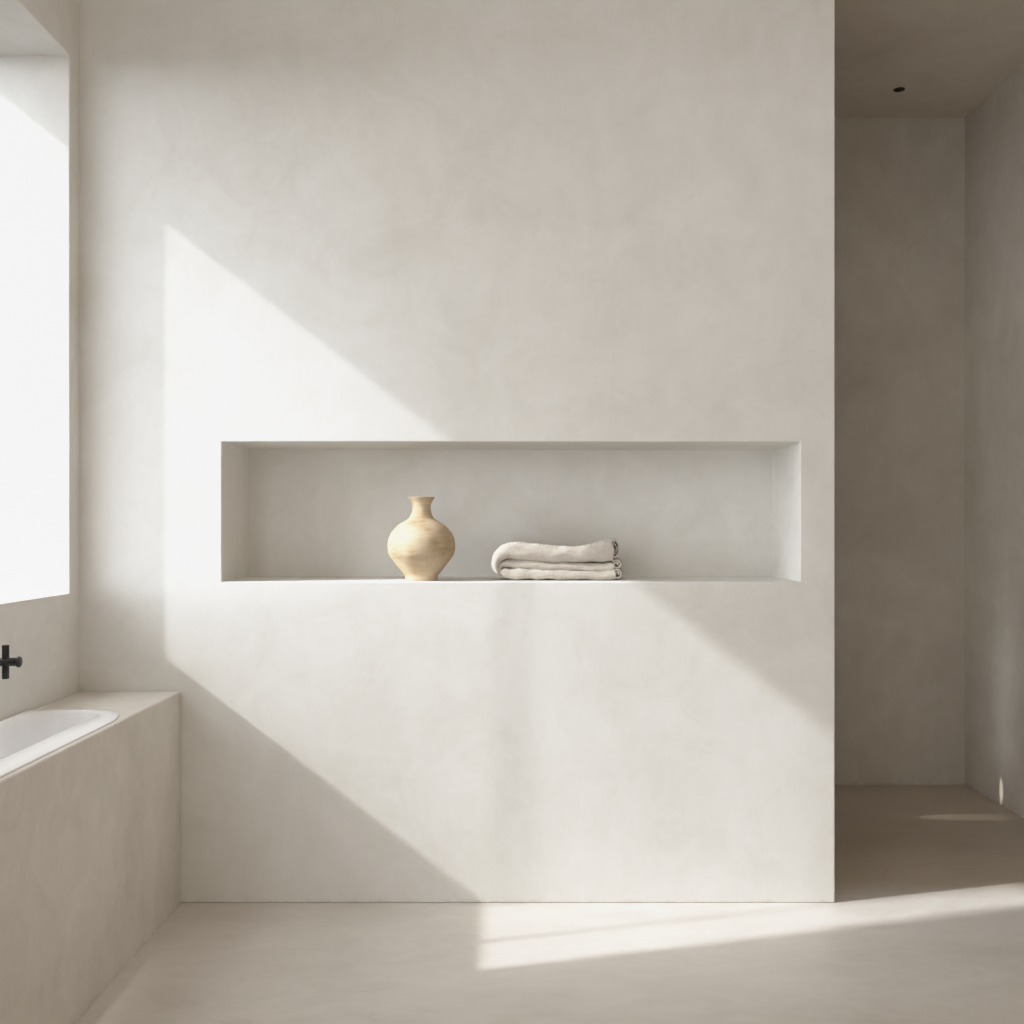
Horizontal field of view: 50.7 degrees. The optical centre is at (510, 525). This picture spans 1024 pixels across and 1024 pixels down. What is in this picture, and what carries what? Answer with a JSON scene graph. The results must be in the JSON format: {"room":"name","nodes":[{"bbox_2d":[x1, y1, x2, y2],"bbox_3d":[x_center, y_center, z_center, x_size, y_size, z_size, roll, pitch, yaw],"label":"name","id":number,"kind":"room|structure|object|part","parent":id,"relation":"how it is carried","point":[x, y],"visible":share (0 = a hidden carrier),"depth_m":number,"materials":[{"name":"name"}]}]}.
{"room":"bathroom","nodes":[
{"label":"bathroom","id":0,"kind":"room"},
{"bbox_2d":[0,0,79,720],"bbox_3d":[-1.353,-0.303,0.984,0.313,2.700,6.768,0,0,0],"label":"wall","id":1,"kind":"structure","parent":0,"point":[40,39],"depth_m":2.93,"materials":[{"name":"paint"}]},
{"bbox_2d":[0,645,22,678],"bbox_3d":[-1.144,0.302,2.400,0.106,0.075,0.052,0,0,0],"label":"tap","id":2,"kind":"object","parent":1,"relation":"attached to","point":[5,661],"visible":1,"depth_m":2.39,"materials":[{"name":"black metal"}]},
{"bbox_3d":[-1.123,0.302,2.400,0.015,0.075,0.015,0,0,0],"label":"cross handle","id":3,"kind":"part","parent":2,"relation":"part of","materials":[{"name":"black metal"}]},
{"bbox_3d":[-1.141,0.302,2.400,0.095,0.018,0.018,0,0,0],"label":"stem","id":4,"kind":"part","parent":2,"relation":"part of","materials":[{"name":"black metal"}]},
{"bbox_2d":[80,0,834,901],"bbox_3d":[-0.159,-0.303,3.220,2.117,2.700,0.440,0,0,0],"label":"wall","id":5,"kind":"structure","parent":0,"point":[554,272],"depth_m":3.00,"materials":[{"name":"paint"}]},
{"bbox_2d":[388,497,454,580],"bbox_3d":[-0.256,0.036,3.085,0.193,0.238,0.193,0,0,0],"label":"clay vase","id":6,"kind":"object","parent":5,"relation":"in","point":[421,546],"visible":1,"depth_m":3.02,"materials":[{"name":"light ceramic"}]},
{"bbox_2d":[491,538,622,580],"bbox_3d":[0.136,0.097,3.137,0.388,0.123,0.162,0,0,0],"label":"folded towel","id":7,"kind":"object","parent":5,"relation":"in","point":[516,560],"visible":1,"depth_m":3.06,"materials":[{"name":"fabric"}]},
{"bbox_2d":[75,785,1023,1023],"bbox_3d":[0.263,1.107,0.984,3.546,0.120,7.168,0,0,0],"label":"floor","id":8,"kind":"structure","parent":0,"point":[924,924],"depth_m":2.65,"materials":[{"name":"beige concrete"}]},
{"bbox_2d":[0,691,179,1023],"bbox_3d":[-1.056,0.752,1.974,0.278,0.589,2.048,0,0,0],"label":"surround","id":9,"kind":"object","parent":8,"relation":"on","point":[90,827],"visible":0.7,"depth_m":2.34,"materials":[{"name":"paint"}]},
{"bbox_2d":[0,709,118,777],"bbox_3d":[-1.059,0.656,1.894,0.262,0.404,1.568,0,0,0],"label":"bathtub","id":10,"kind":"object","parent":9,"relation":"in","point":[28,736],"visible":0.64,"depth_m":2.56,"materials":[{"name":"white ceramic"}]},
{"bbox_2d":[835,117,964,784],"bbox_3d":[0.163,-0.303,4.468,3.346,2.700,0.200,0,0,0],"label":"wall","id":11,"kind":"structure","parent":0,"point":[900,181],"depth_m":4.37,"materials":[{"name":"paint"}]},
{"bbox_2d":[835,0,1023,116],"bbox_3d":[0.263,-1.728,0.984,3.546,0.150,7.168,0,0,0],"label":"ceiling","id":12,"kind":"structure","parent":0,"point":[948,56],"depth_m":3.79,"materials":[{"name":"paint"}]},
{"bbox_2d":[893,87,904,91],"bbox_3d":[1.469,-1.651,4.088,0.042,0.003,0.042,0,0,0],"label":"recessed light","id":13,"kind":"object","parent":12,"relation":"in","point":[899,89],"visible":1,"depth_m":4.09,"materials":[{"name":"black metal"}]},
{"bbox_2d":[965,65,1023,817],"bbox_3d":[1.936,-0.303,0.984,0.200,2.700,7.168,0,0,0],"label":"wall","id":14,"kind":"structure","parent":0,"point":[994,130],"depth_m":4.11,"materials":[{"name":"paint"}]}
]}

